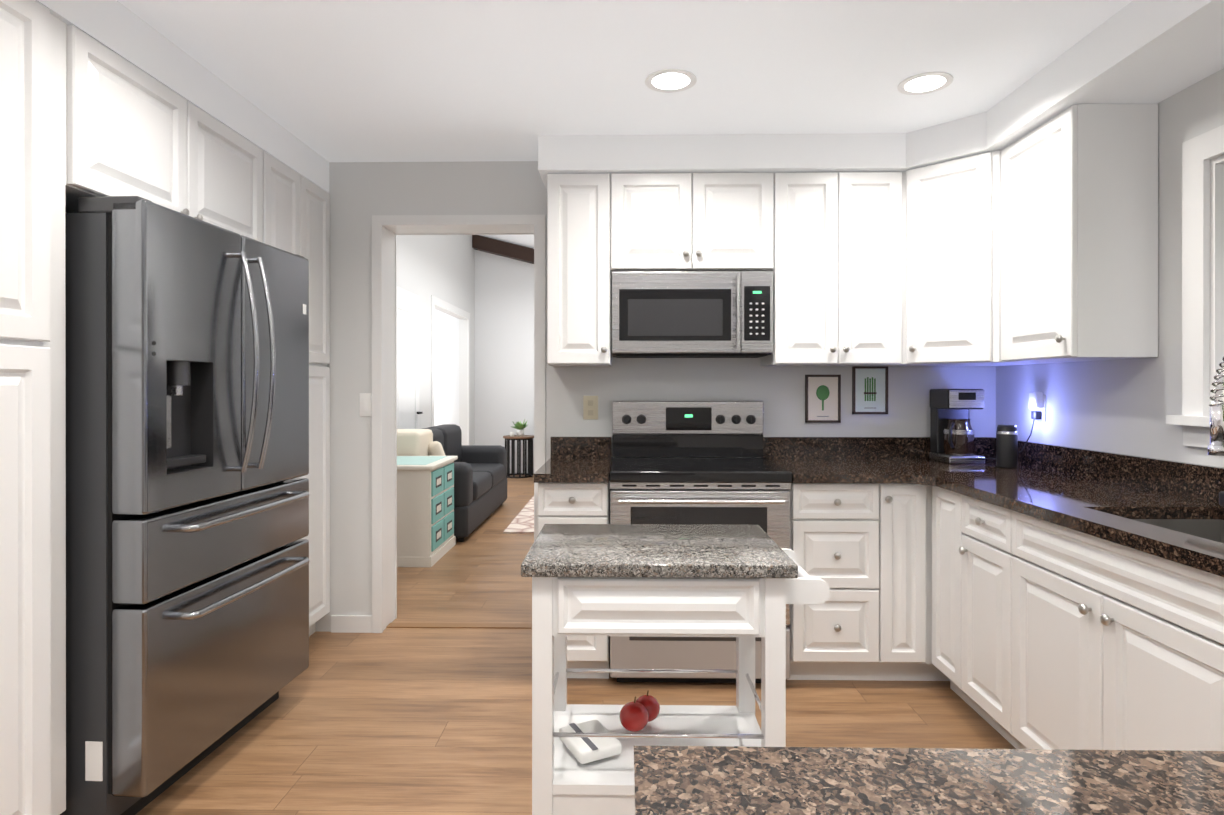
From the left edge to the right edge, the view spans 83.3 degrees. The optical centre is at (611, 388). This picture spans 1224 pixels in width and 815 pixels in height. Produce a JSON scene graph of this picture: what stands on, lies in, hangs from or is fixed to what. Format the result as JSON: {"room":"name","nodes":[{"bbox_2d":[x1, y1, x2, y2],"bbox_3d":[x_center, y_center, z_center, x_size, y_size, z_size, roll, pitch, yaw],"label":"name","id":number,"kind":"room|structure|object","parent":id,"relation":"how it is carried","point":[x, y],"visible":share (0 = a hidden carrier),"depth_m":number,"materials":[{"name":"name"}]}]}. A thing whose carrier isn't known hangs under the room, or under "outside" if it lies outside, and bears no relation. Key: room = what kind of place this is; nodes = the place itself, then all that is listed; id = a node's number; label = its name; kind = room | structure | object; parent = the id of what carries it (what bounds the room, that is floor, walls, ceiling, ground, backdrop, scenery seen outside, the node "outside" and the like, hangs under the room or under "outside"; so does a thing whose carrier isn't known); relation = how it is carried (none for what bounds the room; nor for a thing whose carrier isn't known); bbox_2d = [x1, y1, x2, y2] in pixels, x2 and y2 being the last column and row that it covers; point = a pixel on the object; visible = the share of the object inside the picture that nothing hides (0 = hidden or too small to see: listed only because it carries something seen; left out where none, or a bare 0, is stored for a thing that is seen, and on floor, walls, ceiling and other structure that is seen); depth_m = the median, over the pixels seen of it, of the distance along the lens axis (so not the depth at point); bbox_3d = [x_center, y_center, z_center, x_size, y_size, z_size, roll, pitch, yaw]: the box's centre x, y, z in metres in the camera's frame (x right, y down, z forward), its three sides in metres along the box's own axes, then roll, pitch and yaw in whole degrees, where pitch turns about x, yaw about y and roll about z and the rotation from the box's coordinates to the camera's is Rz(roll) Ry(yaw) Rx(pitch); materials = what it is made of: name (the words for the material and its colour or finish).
{"room":"kitchen","nodes":[
{"label":"kitchen","id":0,"kind":"room"},
{"bbox_2d":[80,30,267,243],"bbox_3d":[-1.795,-0.784,2.406,0.636,0.446,1.010,0,0,1],"label":"upper cabinet","id":1,"kind":"object","parent":0,"relation":"attached to","point":[82,114],"depth_m":2.26,"materials":[{"name":"white wood"}]},
{"bbox_2d":[397,235,474,444],"bbox_3d":[-2.144,-0.745,7.028,0.120,4.000,6.500,0,0,1],"label":"wall","id":2,"kind":"structure","parent":0,"point":[441,267],"depth_m":8.32,"materials":[{"name":"white paint"}]},
{"bbox_2d":[397,286,469,444],"bbox_3d":[-2.017,0.094,8.102,0.095,2.320,3.390,0,0,1],"label":"trim","id":3,"kind":"structure","parent":2,"relation":"attached to","point":[408,412],"depth_m":7.02,"materials":[{"name":"white wood"}]},
{"bbox_2d":[434,309,458,425],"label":"window","id":4,"kind":"structure","parent":0,"point":[446,368],"depth_m":10.27,"materials":[{"name":"white glass"}]},
{"bbox_2d":[475,250,533,472],"bbox_3d":[0.588,-0.748,10.170,5.470,4.000,0.120,0,0,1],"label":"wall","id":5,"kind":"structure","parent":0,"point":[504,342],"depth_m":10.15,"materials":[{"name":"white paint"}]},
{"bbox_2d":[480,235,533,248],"bbox_3d":[0.529,-1.661,6.879,5.470,1.468,6.700,0,0,1],"label":"ceiling","id":6,"kind":"structure","parent":0,"point":[525,240],"depth_m":9.77,"materials":[{"name":"white paint"}]},
{"bbox_2d":[472,235,533,263],"bbox_3d":[0.585,-1.494,10.028,5.230,1.508,0.158,0,0,1],"label":"beam","id":7,"kind":"structure","parent":6,"relation":"attached to","point":[503,248],"depth_m":9.99,"materials":[{"name":"brown wood"}]},
{"bbox_2d":[136,473,1015,814],"bbox_3d":[-0.482,1.289,4.280,7.400,0.060,12.300,0,0,1],"label":"floor","id":8,"kind":"structure","parent":0,"point":[412,721],"depth_m":2.67,"materials":[{"name":"brown wood"}]},
{"bbox_2d":[0,0,83,814],"bbox_3d":[-1.811,0.128,1.502,0.636,2.268,0.800,0,0,1],"label":"tall cabinet","id":9,"kind":"object","parent":8,"relation":"on","point":[42,157],"depth_m":1.77,"materials":[{"name":"white wood"}]},
{"bbox_2d":[60,196,309,814],"bbox_3d":[-1.614,0.361,2.395,0.860,1.800,0.908,0,0,4],"label":"fridge","id":10,"kind":"object","parent":8,"relation":"on","point":[187,492],"visible":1,"depth_m":2.04,"materials":[{"name":"grey metal"}]},
{"bbox_2d":[268,154,329,635],"bbox_3d":[-1.780,0.126,3.240,0.636,2.268,0.656,0,0,1],"label":"tall cabinet","id":11,"kind":"object","parent":8,"relation":"on","point":[298,209],"depth_m":3.39,"materials":[{"name":"white wood"}]},
{"bbox_2d":[397,456,457,566],"bbox_3d":[-1.664,0.871,5.201,0.825,0.774,0.730,0,0,1],"label":"chest","id":12,"kind":"object","parent":8,"relation":"on","point":[426,537],"visible":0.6,"depth_m":4.86,"materials":[{"name":"beige"}]},
{"bbox_2d":[397,424,506,541],"bbox_3d":[-1.590,0.804,6.544,0.915,0.905,1.932,0,0,1],"label":"sofa","id":13,"kind":"object","parent":8,"relation":"on","point":[480,484],"visible":0.44,"depth_m":6.09,"materials":[{"name":"grey fabric"}]},
{"bbox_2d":[503,496,533,532],"bbox_3d":[0.177,1.249,7.319,2.190,0.012,2.740,0,0,1],"label":"rug","id":14,"kind":"object","parent":8,"relation":"on","point":[522,521],"visible":0.21,"depth_m":6.44,"materials":[{"name":"white fabric"}]},
{"bbox_2d":[503,435,533,477],"bbox_3d":[-1.324,0.965,9.796,0.450,0.575,0.450,0,0,1],"label":"side table","id":15,"kind":"object","parent":8,"relation":"on","point":[524,438],"visible":0.85,"depth_m":9.71,"materials":[{"name":"brown wood"}]},
{"bbox_2d":[511,419,527,435],"bbox_3d":[-1.300,0.548,9.781,0.262,0.257,0.313,0,0,1],"label":"plant","id":16,"kind":"object","parent":15,"relation":"on","point":[519,426],"visible":1,"depth_m":9.75,"materials":[{"name":"green plant"}]},
{"bbox_2d":[538,461,610,677],"bbox_3d":[-0.160,0.827,3.222,0.302,0.866,0.636,0,0,1],"label":"base cabinet","id":17,"kind":"object","parent":8,"relation":"on","point":[557,504],"depth_m":2.91,"materials":[{"name":"white wood"}]},
{"bbox_2d":[534,457,609,484],"bbox_3d":[-0.164,0.374,3.189,0.311,0.037,0.652,0,0,1],"label":"countertop","id":18,"kind":"structure","parent":17,"relation":"on","point":[559,470],"depth_m":2.94,"materials":[{"name":"brown stone"}]},
{"bbox_2d":[521,524,829,814],"bbox_3d":[0.153,0.824,1.738,0.701,0.874,0.450,0,0,1],"label":"cart","id":19,"kind":"object","parent":8,"relation":"on","point":[744,585],"visible":0.92,"depth_m":1.55,"materials":[{"name":"white wood"}]},
{"bbox_2d":[559,720,621,763],"bbox_3d":[0.012,0.858,1.720,0.372,0.060,0.331,0,0,1],"label":"dish towel","id":20,"kind":"object","parent":19,"relation":"on","point":[583,750],"visible":0.79,"depth_m":1.65,"materials":[{"name":"white fabric"}]},
{"bbox_2d":[619,690,659,731],"bbox_3d":[0.073,0.834,1.790,0.107,0.085,0.125,0,0,1],"label":"apples","id":21,"kind":"object","parent":19,"relation":"on","point":[639,713],"visible":1,"depth_m":1.75,"materials":[{"name":"red food"}]},
{"bbox_2d":[609,401,791,682],"bbox_3d":[0.374,0.662,3.173,0.758,1.197,0.714,0,0,1],"label":"range","id":22,"kind":"object","parent":8,"relation":"on","point":[644,489],"visible":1,"depth_m":2.88,"materials":[{"name":"grey metal"}]},
{"bbox_2d":[787,485,885,680],"bbox_3d":[0.944,0.827,3.202,0.367,0.866,0.636,0,0,1],"label":"base cabinet","id":23,"kind":"object","parent":8,"relation":"on","point":[838,532],"depth_m":2.89,"materials":[{"name":"white wood"}]},
{"bbox_2d":[762,457,1061,484],"bbox_3d":[1.338,0.374,3.162,1.163,0.037,0.652,0,0,1],"label":"countertop","id":24,"kind":"structure","parent":23,"relation":"on","point":[805,470],"depth_m":3.02,"materials":[{"name":"brown stone"}]},
{"bbox_2d":[929,389,984,463],"bbox_3d":[1.670,0.178,3.339,0.173,0.352,0.223,0,0,1],"label":"coffee maker","id":25,"kind":"object","parent":24,"relation":"on","point":[952,432],"visible":0.98,"depth_m":3.27,"materials":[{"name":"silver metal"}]},
{"bbox_2d":[996,425,1017,467],"bbox_3d":[1.772,0.259,3.089,0.085,0.190,0.085,0,0,1],"label":"milk frother","id":26,"kind":"object","parent":24,"relation":"on","point":[1006,446],"visible":1,"depth_m":3.06,"materials":[{"name":"black plastic"}]},
{"bbox_2d":[886,485,929,680],"bbox_3d":[1.224,0.827,3.197,0.193,0.866,0.636,0,0,1],"label":"base cabinet","id":27,"kind":"object","parent":8,"relation":"on","point":[907,506],"depth_m":2.88,"materials":[{"name":"white wood"}]},
{"bbox_2d":[930,485,953,690],"bbox_3d":[1.634,0.828,2.754,0.606,0.866,0.276,0,0,1],"label":"base cabinet","id":28,"kind":"object","parent":8,"relation":"on","point":[941,502],"depth_m":2.78,"materials":[{"name":"white wood"}]},
{"bbox_2d":[954,493,1001,734],"bbox_3d":[1.628,0.828,2.447,0.606,0.866,0.337,0,0,1],"label":"base cabinet","id":29,"kind":"object","parent":8,"relation":"on","point":[977,525],"depth_m":2.50,"materials":[{"name":"white wood"}]},
{"bbox_2d":[1002,509,1221,744],"bbox_3d":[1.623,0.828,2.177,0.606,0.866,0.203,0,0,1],"label":"base cabinet","id":30,"kind":"object","parent":8,"relation":"on","point":[1052,615],"depth_m":2.11,"materials":[{"name":"white wood"}]},
{"bbox_2d":[926,473,1223,580],"bbox_3d":[1.589,0.375,1.747,0.612,0.037,2.169,0,0,1],"label":"countertop","id":31,"kind":"structure","parent":30,"relation":"on","point":[1091,506],"depth_m":2.10,"materials":[{"name":"brown stone"}]},
{"bbox_2d":[1208,356,1223,455],"bbox_3d":[1.710,0.096,1.784,0.357,0.519,0.105,0,0,1],"label":"faucet","id":32,"kind":"object","parent":31,"relation":"on","point":[1216,447],"visible":1,"depth_m":1.75,"materials":[{"name":"silver metal"}]},
{"bbox_2d":[1078,577,1223,744],"bbox_3d":[1.618,0.922,1.767,0.418,0.680,0.618,0,0,1],"label":"base cabinet","id":33,"kind":"object","parent":8,"relation":"on","point":[1147,675],"depth_m":1.70,"materials":[{"name":"white wood"}]},
{"bbox_2d":[634,745,1223,814],"bbox_3d":[0.942,0.377,0.309,1.854,0.037,0.731,0,0,1],"label":"countertop","id":34,"kind":"structure","parent":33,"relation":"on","point":[1025,779],"depth_m":0.63,"materials":[{"name":"stone"}]},
{"bbox_2d":[117,0,1132,161],"bbox_3d":[-0.120,-1.217,0.770,4.290,0.100,5.540,0,0,1],"label":"ceiling","id":35,"kind":"structure","parent":0,"point":[411,80],"depth_m":2.47,"materials":[{"name":"white paint"}]},
{"bbox_2d":[645,69,696,92],"bbox_3d":[0.223,-1.167,2.614,0.195,0.004,0.195,0,0,-5],"label":"recessed light","id":36,"kind":"object","parent":35,"relation":"in","point":[670,80],"depth_m":2.61,"materials":[{"name":"white"}]},
{"bbox_2d":[897,72,952,94],"bbox_3d":[1.199,-1.167,2.637,0.195,0.004,0.195,0,0,-8],"label":"recessed light","id":37,"kind":"object","parent":35,"relation":"in","point":[928,82],"depth_m":2.63,"materials":[{"name":"white"}]},
{"bbox_2d":[35,0,1223,192],"bbox_3d":[-0.119,-1.088,0.830,4.050,0.158,5.420,0,0,1],"label":"soffit","id":38,"kind":"structure","parent":0,"point":[1144,51],"depth_m":2.63,"materials":[{"name":"white paint"}]},
{"bbox_2d":[315,161,995,631],"bbox_3d":[-0.069,-0.740,3.640,4.290,4.000,0.200,0,0,1],"label":"wall","id":39,"kind":"structure","parent":0,"point":[361,193],"depth_m":3.55,"materials":[{"name":"white paint"}]},
{"bbox_2d":[331,615,371,632],"bbox_3d":[-1.344,1.217,3.558,0.213,0.085,0.014,0,0,1],"label":"baseboard","id":40,"kind":"structure","parent":39,"relation":"attached to","point":[351,623],"depth_m":3.55,"materials":[{"name":"white wood"}]},
{"bbox_2d":[359,393,371,415],"bbox_3d":[-1.273,0.085,3.558,0.065,0.120,0.008,0,0,1],"label":"switch plate","id":41,"kind":"object","parent":39,"relation":"attached to","point":[365,404],"visible":1,"depth_m":3.56,"materials":[{"name":"white plastic"}]},
{"bbox_2d":[372,215,545,632],"bbox_3d":[-0.787,0.185,3.654,0.893,2.150,0.236,0,0,1],"label":"door frame","id":42,"kind":"structure","parent":39,"relation":"attached to","point":[387,230],"depth_m":3.54,"materials":[{"name":"white wood"}]},
{"bbox_2d":[547,173,614,366],"bbox_3d":[-0.154,-0.560,3.377,0.298,0.896,0.321,0,0,1],"label":"upper cabinet","id":43,"kind":"object","parent":39,"relation":"attached to","point":[580,207],"depth_m":3.22,"materials":[{"name":"white wood"}]},
{"bbox_2d":[583,396,597,418],"bbox_3d":[-0.110,0.099,3.538,0.076,0.122,0.008,0,0,1],"label":"electrical outlet","id":44,"kind":"object","parent":39,"relation":"attached to","point":[590,407],"visible":1,"depth_m":3.54,"materials":[{"name":"beige plastic"}]},
{"bbox_2d":[615,172,778,271],"bbox_3d":[0.376,-0.781,3.367,0.762,0.454,0.321,0,0,1],"label":"upper cabinet","id":45,"kind":"object","parent":39,"relation":"attached to","point":[664,221],"depth_m":3.21,"materials":[{"name":"white wood"}]},
{"bbox_2d":[612,271,772,357],"bbox_3d":[0.376,-0.351,3.336,0.750,0.394,0.381,0,0,1],"label":"microwave","id":46,"kind":"object","parent":45,"relation":"attached to","point":[692,314],"visible":1,"depth_m":3.20,"materials":[{"name":"silver metal"}]},
{"bbox_2d":[551,437,993,456],"bbox_3d":[0.806,0.301,3.511,2.240,0.107,0.026,0,0,1],"label":"backsplash","id":47,"kind":"structure","parent":39,"relation":"attached to","point":[560,446],"depth_m":3.49,"materials":[{"name":"brown stone"}]},
{"bbox_2d":[805,375,840,422],"bbox_3d":[1.076,0.052,3.512,0.177,0.245,0.016,0,0,1],"label":"picture frame","id":48,"kind":"object","parent":39,"relation":"attached to","point":[822,398],"visible":1,"depth_m":3.51,"materials":[{"name":"brown"}]},
{"bbox_2d":[761,172,901,365],"bbox_3d":[1.053,-0.560,3.356,0.592,0.896,0.321,0,0,1],"label":"upper cabinet","id":49,"kind":"object","parent":39,"relation":"attached to","point":[825,248],"depth_m":3.20,"materials":[{"name":"white wood"}]},
{"bbox_2d":[852,366,887,413],"bbox_3d":[1.315,0.009,3.508,0.178,0.245,0.016,0,0,1],"label":"picture frame","id":50,"kind":"object","parent":39,"relation":"attached to","point":[869,389],"visible":0.88,"depth_m":3.51,"materials":[{"name":"brown"}]},
{"bbox_2d":[996,68,1223,466],"bbox_3d":[1.968,-0.002,0.894,0.120,2.530,5.620,0,0,1],"label":"wall","id":51,"kind":"structure","parent":0,"point":[1123,406],"depth_m":2.48,"materials":[{"name":"white paint"}]},
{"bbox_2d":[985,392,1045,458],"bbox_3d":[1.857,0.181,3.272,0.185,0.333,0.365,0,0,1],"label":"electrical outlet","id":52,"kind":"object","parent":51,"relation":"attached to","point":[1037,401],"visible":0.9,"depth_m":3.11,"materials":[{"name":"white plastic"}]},
{"bbox_2d":[888,104,1157,365],"bbox_3d":[1.644,-0.560,2.973,0.594,0.896,1.066,0,0,1],"label":"upper cabinet","id":53,"kind":"object","parent":51,"relation":"attached to","point":[1039,245],"visible":1,"depth_m":2.63,"materials":[{"name":"white wood"}]},
{"bbox_2d":[994,437,1223,540],"bbox_3d":[1.666,0.411,1.719,0.508,0.322,3.578,0,0,1],"label":"backsplash","id":54,"kind":"structure","parent":51,"relation":"attached to","point":[1195,480],"depth_m":2.53,"materials":[{"name":"brown stone"}]},
{"bbox_2d":[1166,125,1223,447],"bbox_3d":[1.958,-0.316,1.754,0.170,1.015,1.170,0,0,1],"label":"window","id":55,"kind":"structure","parent":51,"relation":"in","point":[1202,255],"depth_m":2.23,"materials":[{"name":"white painted wood"}]},
{"bbox_2d":[1086,537,1223,636],"bbox_3d":[1.413,0.483,1.770,0.001,0.178,0.610,0,0,1],"label":"drawer front","id":56,"kind":"structure","parent":0,"relation":"attached to","point":[1195,596],"depth_m":1.65,"materials":[{"name":"white wood"}]}
]}

